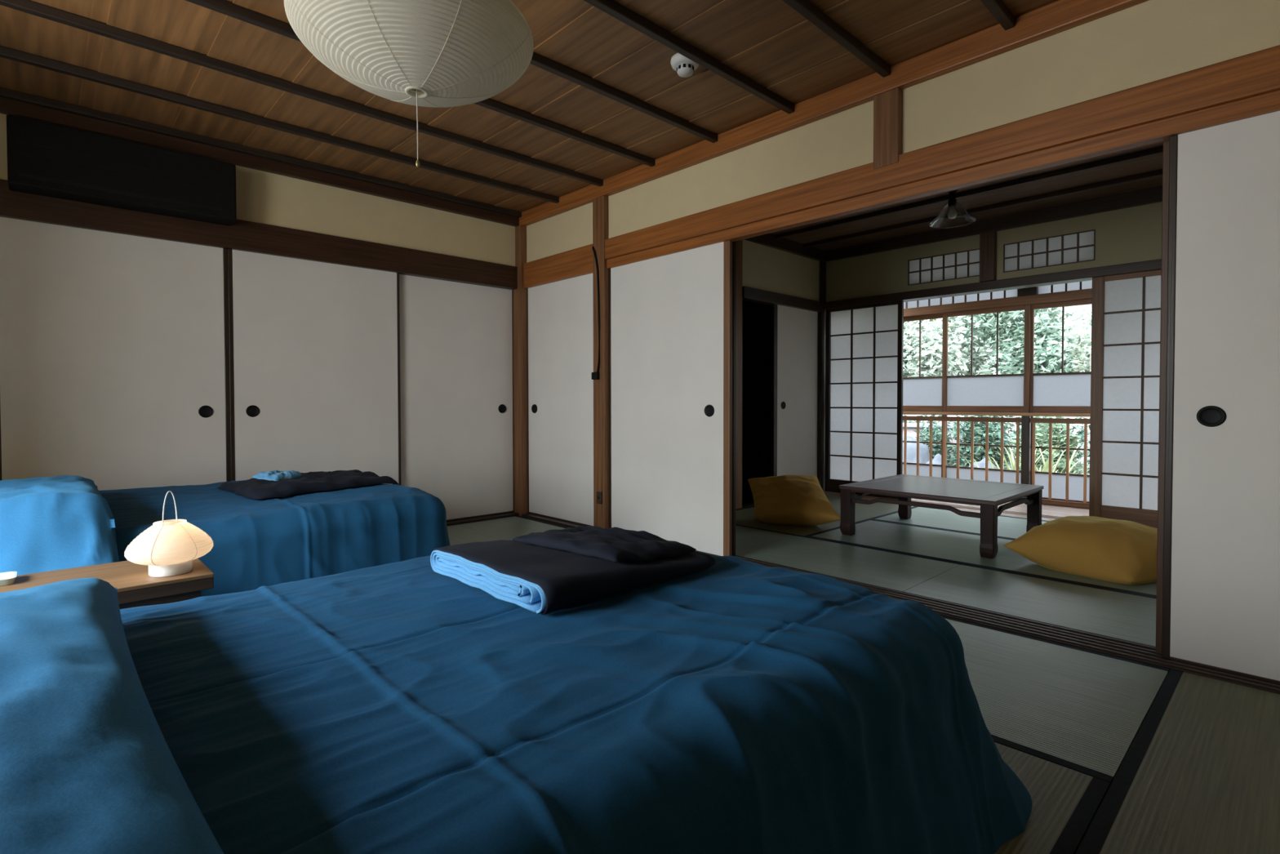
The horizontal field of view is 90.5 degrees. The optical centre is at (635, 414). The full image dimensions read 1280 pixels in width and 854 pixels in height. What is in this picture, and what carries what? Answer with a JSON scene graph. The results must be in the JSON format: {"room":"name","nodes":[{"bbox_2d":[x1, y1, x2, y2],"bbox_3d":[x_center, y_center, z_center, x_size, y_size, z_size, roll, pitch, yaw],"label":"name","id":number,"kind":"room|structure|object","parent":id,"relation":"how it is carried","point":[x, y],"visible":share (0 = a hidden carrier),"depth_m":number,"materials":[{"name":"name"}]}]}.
{"room":"traditional dwelling","nodes":[
{"label":"traditional dwelling","id":0,"kind":"room"},
{"bbox_2d":[0,113,515,266],"bbox_3d":[-2.635,-0.371,3.521,4.790,2.410,0.140,-1,2,-43],"label":"wall","id":1,"kind":"structure","parent":0,"point":[262,197],"depth_m":4.18,"materials":[{"name":"beige paint"}]},
{"bbox_2d":[6,114,236,226],"bbox_3d":[-2.612,-1.235,3.280,0.910,0.317,0.157,-1,2,-43],"label":"air conditioner","id":2,"kind":"object","parent":1,"relation":"attached to","point":[47,159],"depth_m":3.18,"materials":[{"name":"black plastic"}]},
{"bbox_2d":[0,178,517,289],"bbox_3d":[-2.662,-1.043,3.428,4.644,0.173,0.120,-1,2,-43],"label":"beam","id":3,"kind":"structure","parent":1,"relation":"attached to","point":[242,235],"depth_m":3.76,"materials":[{"name":"brown wood"}]},
{"bbox_2d":[0,97,519,226],"bbox_3d":[-2.623,-1.498,3.384,4.654,0.103,0.045,-1,2,-43],"label":"crown molding","id":4,"kind":"structure","parent":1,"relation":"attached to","point":[7,106],"depth_m":3.65,"materials":[{"name":"brown wood"}]},
{"bbox_2d":[0,0,1163,250],"bbox_3d":[0.422,-1.538,2.885,8.800,0.066,5.150,-1,2,-43],"label":"ceiling","id":5,"kind":"structure","parent":0,"point":[600,96],"depth_m":3.00,"materials":[{"name":"brown wood"}]},
{"bbox_2d":[284,0,533,167],"bbox_3d":[-0.592,-1.094,1.708,0.624,0.846,0.624,0,1,18],"label":"pendant lantern","id":6,"kind":"object","parent":5,"relation":"hanging from","point":[424,53],"visible":1,"depth_m":1.59,"materials":[{"name":"paper"}]},
{"bbox_2d":[670,52,698,77],"bbox_3d":[0.213,-1.505,2.740,0.128,0.065,0.128,-1,2,-43],"label":"smoke detector","id":7,"kind":"object","parent":5,"relation":"attached to","point":[685,67],"visible":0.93,"depth_m":2.71,"materials":[{"name":"white plastic"}]},
{"bbox_2d":[928,189,976,228],"bbox_3d":[2.181,-1.450,4.374,0.292,0.245,0.292,-1,2,-43],"label":"pendant lamp","id":8,"kind":"object","parent":5,"relation":"hanging from","point":[952,214],"visible":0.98,"depth_m":4.36,"materials":[{"name":"black plastic"}]},
{"bbox_2d":[947,189,958,206],"bbox_3d":[2.181,-1.508,4.373,0.070,0.129,0.070,-1,2,-43],"label":"socket","id":9,"kind":"object","parent":8,"relation":"attached to","point":[953,202],"depth_m":4.36,"materials":[{"name":"black plastic"}]},
{"bbox_2d":[736,485,754,509],"bbox_3d":[0.026,0.915,2.556,7.500,0.128,5.150,-1,2,-43],"label":"floor","id":10,"kind":"structure","parent":0,"point":[744,491],"depth_m":5.94,"materials":[{"name":"black"}]},
{"bbox_2d":[446,511,519,526],"bbox_3d":[-2.657,0.824,3.464,4.644,0.026,0.125,-1,2,-43],"label":"threshold","id":11,"kind":"object","parent":10,"relation":"on","point":[508,514],"visible":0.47,"depth_m":4.81,"materials":[{"name":"brown wood"}]},
{"bbox_2d":[0,217,231,490],"bbox_3d":[-2.722,-0.071,3.366,0.963,1.768,0.031,-1,2,-43],"label":"door","id":12,"kind":"structure","parent":11,"relation":"on","point":[114,357],"depth_m":3.32,"materials":[{"name":"paper"}]},
{"bbox_2d":[227,248,401,484],"bbox_3d":[-2.003,-0.086,4.044,1.011,1.768,0.031,-1,2,-43],"label":"door","id":13,"kind":"structure","parent":11,"relation":"on","point":[314,346],"depth_m":3.99,"materials":[{"name":"paper"}]},
{"bbox_2d":[399,274,514,521],"bbox_3d":[-1.338,-0.100,4.720,0.974,1.768,0.031,-1,2,-43],"label":"door","id":14,"kind":"structure","parent":11,"relation":"on","point":[456,357],"depth_m":4.72,"materials":[{"name":"paper"}]},
{"bbox_2d":[447,515,567,545],"bbox_3d":[-0.583,0.818,3.946,0.921,0.013,1.967,-1,2,-43],"label":"mat","id":15,"kind":"object","parent":10,"relation":"on","point":[509,528],"visible":0.19,"depth_m":4.45,"materials":[{"name":"wicker"}]},
{"bbox_2d":[512,225,528,516],"bbox_3d":[-0.902,-0.340,5.069,0.145,2.284,0.168,-1,2,-43],"label":"post","id":16,"kind":"object","parent":10,"relation":"on","point":[520,294],"visible":0.44,"depth_m":4.99,"materials":[{"name":"brown wood"}]},
{"bbox_2d":[521,513,586,527],"bbox_3d":[-0.563,0.796,4.701,0.110,0.026,0.860,-1,2,-43],"label":"threshold","id":17,"kind":"object","parent":10,"relation":"on","point":[531,516],"visible":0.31,"depth_m":4.72,"materials":[{"name":"brown wood"}]},
{"bbox_2d":[527,273,593,526],"bbox_3d":[-0.552,-0.103,4.695,0.031,1.772,0.858,-1,2,-43],"label":"door","id":18,"kind":"structure","parent":17,"relation":"on","point":[560,313],"depth_m":4.68,"materials":[{"name":"paper"}]},
{"bbox_2d":[592,195,609,528],"bbox_3d":[-0.207,-0.327,4.343,0.130,2.284,0.118,-1,2,-43],"label":"post","id":19,"kind":"object","parent":10,"relation":"on","point":[600,205],"visible":0.42,"depth_m":4.28,"materials":[{"name":"brown wood"}]},
{"bbox_2d":[591,245,599,379],"bbox_3d":[-0.276,-0.696,4.301,0.038,0.911,0.085,-1,2,-43],"label":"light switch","id":20,"kind":"object","parent":19,"relation":"attached to","point":[595,375],"visible":1,"depth_m":4.28,"materials":[{"name":"black plastic"}]},
{"bbox_2d":[596,491,602,504],"bbox_3d":[-0.250,0.562,4.303,0.013,0.085,0.050,-1,2,-43],"label":"wall socket","id":21,"kind":"object","parent":19,"relation":"attached to","point":[599,494],"visible":1,"depth_m":4.29,"materials":[{"name":"black plastic"}]},
{"bbox_2d":[735,239,742,509],"bbox_3d":[0.829,-0.349,5.376,0.115,2.284,0.095,-1,2,-43],"label":"post","id":22,"kind":"object","parent":10,"relation":"on","point":[740,242],"visible":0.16,"depth_m":5.35,"materials":[{"name":"brown wood"}]},
{"bbox_2d":[735,494,916,536],"bbox_3d":[1.446,0.790,5.158,1.777,0.013,0.987,-1,2,-43],"label":"mat","id":23,"kind":"object","parent":10,"relation":"on","point":[863,513],"visible":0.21,"depth_m":4.87,"materials":[{"name":"wicker"}]},
{"bbox_2d":[747,474,840,526],"bbox_3d":[1.128,0.627,4.610,0.546,0.337,0.601,0,1,0],"label":"floor cushion","id":24,"kind":"object","parent":23,"relation":"on","point":[786,500],"visible":1,"depth_m":4.59,"materials":[{"name":"yellow fabric"}]},
{"bbox_2d":[735,524,962,591],"bbox_3d":[0.843,0.816,3.930,0.781,0.013,1.947,-1,2,-43],"label":"mat","id":25,"kind":"object","parent":10,"relation":"on","point":[882,568],"visible":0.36,"depth_m":3.60,"materials":[{"name":"wicker"}]},
{"bbox_2d":[873,506,1048,539],"bbox_3d":[2.768,0.803,4.405,0.887,0.013,1.917,-1,2,-43],"label":"mat","id":26,"kind":"object","parent":10,"relation":"on","point":[1010,527],"visible":0.21,"depth_m":4.69,"materials":[{"name":"wicker"}]},
{"bbox_2d":[808,519,1156,596],"bbox_3d":[2.121,0.817,3.795,0.887,0.013,1.917,-1,2,-43],"label":"mat","id":27,"kind":"object","parent":10,"relation":"on","point":[954,546],"visible":0.38,"depth_m":3.88,"materials":[{"name":"wicker"}]},
{"bbox_2d":[839,474,1044,558],"bbox_3d":[2.034,0.636,4.232,0.960,0.331,0.950,-1,2,-43],"label":"table","id":28,"kind":"object","parent":27,"relation":"on","point":[988,495],"visible":0.98,"depth_m":4.08,"materials":[{"name":"brown wood"}]},
{"bbox_2d":[1003,515,1157,585],"bbox_3d":[2.500,0.685,3.334,0.754,0.268,0.699,-1,1,-29],"label":"floor cushion","id":29,"kind":"object","parent":27,"relation":"on","point":[1117,551],"visible":0.83,"depth_m":3.22,"materials":[{"name":"yellow fabric"}]},
{"bbox_2d":[823,490,1157,528],"bbox_3d":[3.172,0.791,4.820,0.263,0.020,3.930,-1,2,-43],"label":"threshold","id":30,"kind":"object","parent":10,"relation":"on","point":[975,509],"visible":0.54,"depth_m":5.21,"materials":[{"name":"brown wood"}]},
{"bbox_2d":[824,300,903,499],"bbox_3d":[2.139,-0.135,5.991,0.034,1.796,0.760,-1,2,-43],"label":"door","id":31,"kind":"structure","parent":30,"relation":"on","point":[864,344],"depth_m":5.99,"materials":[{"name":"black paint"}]},
{"bbox_2d":[1088,269,1161,528],"bbox_3d":[3.650,-0.105,4.389,0.034,1.796,0.830,-1,2,-43],"label":"door","id":32,"kind":"structure","parent":30,"relation":"on","point":[1126,308],"depth_m":4.55,"materials":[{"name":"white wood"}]},
{"bbox_2d":[736,555,1279,693],"bbox_3d":[1.133,0.831,2.925,0.170,0.022,3.970,-1,2,-43],"label":"threshold","id":33,"kind":"object","parent":10,"relation":"on","point":[1143,653],"visible":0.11,"depth_m":2.39,"materials":[{"name":"brown wood"}]},
{"bbox_2d":[608,240,732,555],"bbox_3d":[0.178,-0.086,3.922,0.031,1.786,1.026,-1,2,-43],"label":"door","id":34,"kind":"structure","parent":33,"relation":"on","point":[670,316],"depth_m":3.85,"materials":[{"name":"paper"}]},
{"bbox_2d":[732,240,736,555],"bbox_3d":[0.225,-0.099,3.945,0.026,1.811,0.975,-1,2,-43],"label":"door","id":35,"kind":"structure","parent":33,"relation":"on","point":[734,243],"depth_m":3.59,"materials":[{"name":"wood"}]},
{"bbox_2d":[1155,140,1169,652],"bbox_3d":[2.177,-0.060,1.876,0.026,1.811,0.975,-1,2,-43],"label":"door","id":36,"kind":"structure","parent":33,"relation":"on","point":[1166,144],"depth_m":2.21,"materials":[{"name":"wood"}]},
{"bbox_2d":[1161,111,1279,684],"bbox_3d":[2.155,-0.047,1.826,0.031,1.786,0.972,-1,2,-43],"label":"door","id":37,"kind":"structure","parent":33,"relation":"on","point":[1221,578],"depth_m":2.07,"materials":[{"name":"paper"}]},
{"bbox_2d":[902,563,1155,647],"bbox_3d":[2.170,0.842,2.522,0.781,0.013,1.917,-1,2,-43],"label":"mat","id":38,"kind":"object","parent":10,"relation":"on","point":[1127,616],"visible":0.41,"depth_m":2.85,"materials":[{"name":"wicker"}]},
{"bbox_2d":[993,742,1110,853],"bbox_3d":[0.059,0.872,1.164,1.957,0.013,0.977,-1,2,-43],"label":"mat","id":39,"kind":"object","parent":10,"relation":"on","point":[1065,802],"visible":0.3,"depth_m":1.40,"materials":[{"name":"wicker"}]},
{"bbox_2d":[120,539,1031,853],"bbox_3d":[-0.444,0.626,1.172,2.533,0.479,1.516,-1,2,-43],"label":"bed","id":40,"kind":"object","parent":39,"relation":"on","point":[736,704],"visible":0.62,"depth_m":0.96,"materials":[{"name":"blue fabric"}]},
{"bbox_2d":[0,577,223,853],"bbox_3d":[-0.925,0.352,0.666,0.669,0.139,1.140,-1,2,-43],"label":"pillow","id":41,"kind":"object","parent":40,"relation":"on","point":[87,766],"visible":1,"depth_m":0.61,"materials":[{"name":"blue fabric"}]},
{"bbox_2d":[430,539,715,614],"bbox_3d":[-0.162,0.364,1.605,0.522,0.078,0.505,-1,2,-43],"label":"folded blanket","id":42,"kind":"object","parent":40,"relation":"on","point":[537,579],"visible":0.84,"depth_m":1.43,"materials":[{"name":"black fabric"}]},
{"bbox_2d":[511,525,696,562],"bbox_3d":[-0.091,0.329,1.665,0.413,0.059,0.300,1,2,43],"label":"folded garment","id":43,"kind":"object","parent":42,"relation":"on","point":[615,544],"visible":1,"depth_m":1.58,"materials":[{"name":"black fabric"}]},
{"bbox_2d":[940,614,1169,785],"bbox_3d":[0.769,0.844,2.513,0.921,0.013,1.967,-1,2,-43],"label":"mat","id":44,"kind":"object","parent":10,"relation":"on","point":[1080,709],"visible":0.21,"depth_m":1.92,"materials":[{"name":"wicker"}]},
{"bbox_2d":[1075,668,1279,853],"bbox_3d":[1.418,0.871,1.126,1.881,0.013,0.937,-1,2,-43],"label":"mat","id":45,"kind":"object","parent":10,"relation":"on","point":[1200,774],"visible":1,"depth_m":1.49,"materials":[{"name":"wicker"}]},
{"bbox_3d":[-1.296,0.846,2.600,1.957,0.013,0.987,-1,2,-43],"label":"mat","id":46,"kind":"object","parent":10,"relation":"on","visible":0},
{"bbox_2d":[0,558,213,608],"bbox_3d":[-1.679,0.652,1.507,1.088,0.418,0.350,-1,2,-43],"label":"nightstand","id":47,"kind":"object","parent":46,"relation":"on","point":[135,588],"visible":0.28,"depth_m":1.70,"materials":[{"name":"brown wood"}]},
{"bbox_2d":[0,571,17,586],"bbox_3d":[-1.718,0.432,1.610,0.210,0.016,0.102,-1,2,-43],"label":"tray","id":48,"kind":"object","parent":47,"relation":"on","point":[7,578],"visible":1,"depth_m":1.67,"materials":[{"name":"white ceramic"}]},
{"bbox_2d":[124,490,213,577],"bbox_3d":[-1.288,0.323,1.753,0.198,0.228,0.198,0,1,4],"label":"table lamp","id":49,"kind":"object","parent":47,"relation":"on","point":[169,548],"visible":1,"depth_m":1.71,"materials":[{"name":"white paper"}]},
{"bbox_2d":[99,480,450,596],"bbox_3d":[-2.117,0.598,2.760,2.274,0.476,1.487,-1,2,-43],"label":"bed","id":50,"kind":"object","parent":46,"relation":"on","point":[271,541],"visible":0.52,"depth_m":2.62,"materials":[{"name":"blue fabric"}]},
{"bbox_2d":[0,475,119,575],"bbox_3d":[-2.280,0.444,2.221,0.669,0.381,1.280,-1,2,-43],"label":"pillow","id":51,"kind":"object","parent":50,"relation":"on","point":[63,522],"visible":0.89,"depth_m":2.04,"materials":[{"name":"blue fabric"}]},
{"bbox_2d":[217,469,399,499],"bbox_3d":[-1.673,0.330,3.247,0.561,0.100,0.699,1,2,40],"label":"folded blanket","id":52,"kind":"object","parent":50,"relation":"on","point":[274,483],"visible":1,"depth_m":3.10,"materials":[{"name":"black fabric"}]},
{"bbox_2d":[742,300,771,503],"bbox_3d":[0.909,-0.205,6.187,1.800,2.060,0.950,-1,2,-43],"label":"wall","id":53,"kind":"structure","parent":0,"point":[754,335],"depth_m":6.93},
{"bbox_2d":[742,239,819,301],"bbox_3d":[0.815,-0.414,5.379,2.780,2.410,0.090,-1,2,-43],"label":"wall","id":54,"kind":"structure","parent":0,"point":[765,268],"depth_m":5.76,"materials":[{"name":"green paint"}]},
{"bbox_2d":[742,286,821,311],"bbox_3d":[1.328,-1.051,5.824,1.244,0.095,0.110,-1,2,-43],"label":"beam","id":55,"kind":"structure","parent":54,"relation":"attached to","point":[749,294],"depth_m":5.71,"materials":[{"name":"brown wood"}]},
{"bbox_2d":[744,233,825,261],"bbox_3d":[0.859,-1.542,5.307,2.688,0.102,0.045,-1,2,-43],"label":"cove","id":56,"kind":"object","parent":54,"relation":"attached to","point":[784,244],"visible":0.36,"depth_m":5.80,"materials":[{"name":"brown wood"}]},
{"bbox_2d":[771,304,817,478],"bbox_3d":[1.516,-0.122,6.015,0.755,1.771,0.031,-1,2,-43],"label":"door","id":57,"kind":"structure","parent":54,"relation":"in","point":[794,331],"depth_m":5.98,"materials":[{"name":"paper"}]},
{"bbox_2d":[817,261,826,490],"bbox_3d":[1.831,-0.369,6.318,0.135,2.284,0.120,-1,2,-43],"label":"post","id":58,"kind":"object","parent":54,"relation":"attached to","point":[821,315],"visible":0.24,"depth_m":6.25,"materials":[{"name":"black paint"}]},
{"bbox_2d":[526,0,1279,262],"bbox_3d":[0.786,-0.373,3.318,0.090,2.410,5.050,-1,2,-43],"label":"wall","id":59,"kind":"structure","parent":0,"point":[1148,41],"depth_m":2.59,"materials":[{"name":"beige paint"}]},
{"bbox_2d":[523,244,592,288],"bbox_3d":[-0.541,-1.085,4.687,0.122,0.191,0.861,-1,2,-43],"label":"beam","id":60,"kind":"structure","parent":59,"relation":"attached to","point":[576,262],"depth_m":4.62,"materials":[{"name":"brown wood"}]},
{"bbox_2d":[519,0,1147,226],"bbox_3d":[0.770,-1.499,3.213,0.045,0.103,4.950,-1,2,-43],"label":"crown molding","id":61,"kind":"structure","parent":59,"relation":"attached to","point":[1060,15],"depth_m":2.89,"materials":[{"name":"brown wood"}]},
{"bbox_2d":[873,87,902,168],"bbox_3d":[1.127,-1.277,2.841,0.042,0.327,0.116,-1,2,-43],"label":"post","id":62,"kind":"object","parent":59,"relation":"attached to","point":[887,105],"visible":0.8,"depth_m":2.82,"materials":[{"name":"brown wood"}]},
{"bbox_2d":[604,44,1279,259],"bbox_3d":[1.137,-1.082,2.839,0.036,0.131,3.892,-1,2,-43],"label":"beam","id":63,"kind":"structure","parent":59,"relation":"attached to","point":[1255,73],"depth_m":2.49,"materials":[{"name":"brown wood"}]},
{"bbox_2d":[606,89,1279,268],"bbox_3d":[1.177,-1.044,2.878,0.106,0.170,3.892,-1,2,-43],"label":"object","id":64,"kind":"structure","parent":59,"relation":"attached to","point":[1161,131],"depth_m":2.53,"materials":[{"name":"brown wood"}]},
{"bbox_2d":[766,201,1162,476],"bbox_3d":[3.336,-0.400,5.482,1.030,2.450,4.700,-1,2,-43],"label":"wall","id":65,"kind":"structure","parent":0,"point":[1132,234],"depth_m":5.11,"materials":[{"name":"beige paint"}]},
{"bbox_2d":[907,248,979,285],"bbox_3d":[2.649,-1.267,5.456,0.025,0.226,0.610,-1,2,-43],"label":"window","id":66,"kind":"structure","parent":65,"relation":"in","point":[965,264],"depth_m":5.45,"materials":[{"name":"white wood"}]},
{"bbox_2d":[979,230,996,281],"bbox_3d":[2.868,-1.290,5.166,0.060,0.400,0.110,-1,2,-43],"label":"post","id":67,"kind":"object","parent":65,"relation":"attached to","point":[988,239],"visible":1,"depth_m":5.14,"materials":[{"name":"brown wood"}]},
{"bbox_2d":[823,258,1161,309],"bbox_3d":[3.239,-1.047,4.850,0.140,0.070,3.930,-1,2,-43],"label":"beam","id":68,"kind":"structure","parent":65,"relation":"attached to","point":[1084,274],"depth_m":5.07,"materials":[{"name":"brown wood"}]},
{"bbox_2d":[825,185,1162,262],"bbox_3d":[3.208,-1.535,4.811,0.045,0.103,3.930,-1,2,-43],"label":"crown molding","id":69,"kind":"structure","parent":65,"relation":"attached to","point":[1153,194],"depth_m":5.04,"materials":[{"name":"brown wood"}]},
{"bbox_2d":[903,288,1092,317],"bbox_3d":[3.600,-1.034,5.685,0.110,0.080,4.650,-1,2,-43],"label":"beam","id":70,"kind":"structure","parent":65,"relation":"attached to","point":[1083,294],"depth_m":5.83,"materials":[{"name":"brown wood"}]},
{"bbox_2d":[903,288,1017,308],"bbox_3d":[3.099,-1.272,6.195,0.019,0.374,1.140,-1,2,-43],"label":"window","id":71,"kind":"structure","parent":70,"relation":"on","point":[1008,293],"depth_m":6.14,"materials":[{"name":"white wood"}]},
{"bbox_2d":[1017,286,1038,296],"bbox_3d":[3.551,-1.263,5.731,0.110,0.374,0.154,-1,2,-43],"label":"post","id":72,"kind":"object","parent":70,"relation":"on","point":[1028,291],"visible":0.24,"depth_m":5.69,"materials":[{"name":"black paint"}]},
{"bbox_2d":[1038,280,1092,293],"bbox_3d":[3.997,-1.254,5.243,0.019,0.374,1.168,-1,2,-43],"label":"window","id":73,"kind":"structure","parent":70,"relation":"on","point":[1085,284],"depth_m":5.52,"materials":[{"name":"white paper"}]},
{"bbox_2d":[1003,229,1095,272],"bbox_3d":[3.177,-1.257,4.896,0.025,0.226,0.610,-1,2,-43],"label":"window","id":74,"kind":"structure","parent":65,"relation":"in","point":[1078,246],"depth_m":4.88,"materials":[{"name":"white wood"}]},
{"bbox_2d":[911,497,1088,516],"bbox_3d":[3.322,0.822,5.458,0.830,0.068,4.650,-1,2,-43],"label":"floor","id":75,"kind":"structure","parent":0,"point":[1053,510],"depth_m":5.29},
{"bbox_2d":[902,411,1090,509],"bbox_3d":[3.484,0.382,5.671,0.056,0.802,3.250,-1,2,-43],"label":"balcony railing","id":76,"kind":"object","parent":75,"relation":"on","point":[1025,420],"visible":0.38,"depth_m":5.67,"materials":[{"name":"brown wood"}]},
{"bbox_3d":[3.606,0.800,5.725,0.140,0.060,4.650,-1,2,-43],"label":"threshold","id":77,"kind":"object","parent":75,"relation":"on","visible":0},
{"bbox_2d":[902,313,942,477],"bbox_3d":[2.818,-0.128,6.552,0.028,1.765,0.757,-1,2,-43],"label":"window","id":78,"kind":"structure","parent":77,"relation":"on","point":[921,393],"depth_m":6.45,"materials":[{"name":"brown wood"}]},
{"bbox_2d":[941,304,1031,484],"bbox_3d":[3.293,-0.117,6.002,0.028,1.765,0.757,-1,2,-43],"label":"sliding glass door","id":79,"kind":"structure","parent":77,"relation":"on","point":[997,393],"depth_m":5.99,"materials":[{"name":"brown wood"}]},
{"bbox_2d":[1029,298,1091,502],"bbox_3d":[3.820,-0.108,5.490,0.028,1.765,0.757,-1,2,-43],"label":"sliding glass door","id":80,"kind":"structure","parent":77,"relation":"on","point":[1062,392],"depth_m":5.58,"materials":[{"name":"brown wood"}]},
{"label":"outside","id":81,"kind":"structure","parent":0,"visible":0},
{"bbox_2d":[990,436,1089,475],"bbox_3d":[11.532,1.262,16.820,25.800,0.050,28.000,-1,2,-43],"label":"ground","id":82,"kind":"structure","parent":81,"point":[1088,439],"depth_m":18.00,"materials":[{"name":"soil"}]},
{"bbox_2d":[902,435,933,463],"bbox_3d":[4.220,0.861,9.726,0.659,1.096,0.759,-1,2,-43],"label":"rock","id":83,"kind":"object","parent":82,"relation":"on","point":[924,456],"visible":0.12,"depth_m":9.51,"materials":[{"name":"grey stone"}]},
{"bbox_2d":[911,318,955,350],"bbox_3d":[6.119,-1.275,15.814,2.111,5.091,3.557,-1,2,-43],"label":"tree","id":84,"kind":"object","parent":82,"relation":"on","point":[930,320],"visible":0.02,"depth_m":15.05,"materials":[{"name":"green plant"}]},
{"bbox_2d":[912,420,956,465],"bbox_3d":[5.127,0.701,10.883,0.595,1.331,0.784,-1,2,-43],"label":"shrub","id":85,"kind":"object","parent":82,"relation":"on","point":[936,433],"visible":0.26,"depth_m":10.80,"materials":[{"name":"green plant"}]},
{"bbox_2d":[902,422,966,462],"bbox_3d":[4.572,0.738,12.272,0.290,1.200,3.550,-1,2,-43],"label":"wall","id":86,"kind":"structure","parent":82,"relation":"on","point":[910,426],"depth_m":11.52,"materials":[{"name":"stone"}]},
{"bbox_2d":[902,315,968,422],"bbox_3d":[5.159,-0.859,12.849,1.541,4.383,2.989,-1,2,-43],"label":"tree","id":87,"kind":"object","parent":82,"relation":"on","point":[931,348],"visible":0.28,"depth_m":12.03,"materials":[{"name":"green plant"}]},
{"bbox_2d":[925,453,947,465],"bbox_3d":[4.270,0.985,9.001,0.411,0.878,0.434,0,1,26],"label":"rock","id":88,"kind":"object","parent":82,"relation":"on","point":[937,459],"visible":0.1,"depth_m":8.93,"materials":[{"name":"grey stone"}]},
{"bbox_2d":[946,415,1013,469],"bbox_3d":[5.371,0.617,9.915,0.881,1.539,0.969,-1,2,-43],"label":"shrub","id":89,"kind":"object","parent":82,"relation":"on","point":[979,430],"visible":0.48,"depth_m":9.79,"materials":[{"name":"green plant"}]},
{"bbox_2d":[968,457,998,468],"bbox_3d":[4.740,1.010,8.687,0.487,0.839,0.499,-1,2,-43],"label":"rock","id":90,"kind":"object","parent":82,"relation":"on","point":[981,464],"visible":0.07,"depth_m":8.60,"materials":[{"name":"grey stone"}]},
{"bbox_2d":[902,414,1090,474],"bbox_3d":[6.144,0.581,11.176,0.484,1.743,7.866,-1,2,-43],"label":"hedge","id":91,"kind":"object","parent":82,"relation":"on","point":[1081,433],"visible":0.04,"depth_m":10.70,"materials":[{"name":"green plant"}]},
{"bbox_2d":[920,306,1091,375],"bbox_3d":[9.983,-1.439,14.642,6.967,5.471,2.327,1,2,44],"label":"tree","id":92,"kind":"object","parent":82,"relation":"on","point":[979,354],"visible":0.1,"depth_m":15.67,"materials":[{"name":"green plant"}]},
{"bbox_2d":[954,306,1090,428],"bbox_3d":[7.613,-1.017,12.637,1.626,4.716,3.020,-1,1,-36],"label":"tree","id":93,"kind":"object","parent":82,"relation":"on","point":[1046,348],"visible":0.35,"depth_m":12.28,"materials":[{"name":"green plant"}]},
{"bbox_2d":[959,441,1089,474],"bbox_3d":[4.982,0.875,7.857,1.344,1.102,1.702,-1,2,-43],"label":"clump","id":94,"kind":"object","parent":82,"relation":"on","point":[1046,468],"visible":0.2,"depth_m":7.92,"materials":[{"name":"green plant"}]},
{"bbox_2d":[1009,416,1088,474],"bbox_3d":[5.718,0.658,8.794,0.896,1.499,0.888,0,1,13],"label":"shrub","id":95,"kind":"object","parent":82,"relation":"on","point":[1042,438],"visible":0.38,"depth_m":8.63,"materials":[{"name":"green plant"}]},
{"bbox_2d":[1056,304,1091,371],"bbox_3d":[8.016,-0.253,10.397,1.242,3.267,1.979,-1,2,-43],"label":"tree","id":96,"kind":"object","parent":82,"relation":"on","point":[1082,335],"visible":0.15,"depth_m":10.79,"materials":[{"name":"green plant"}]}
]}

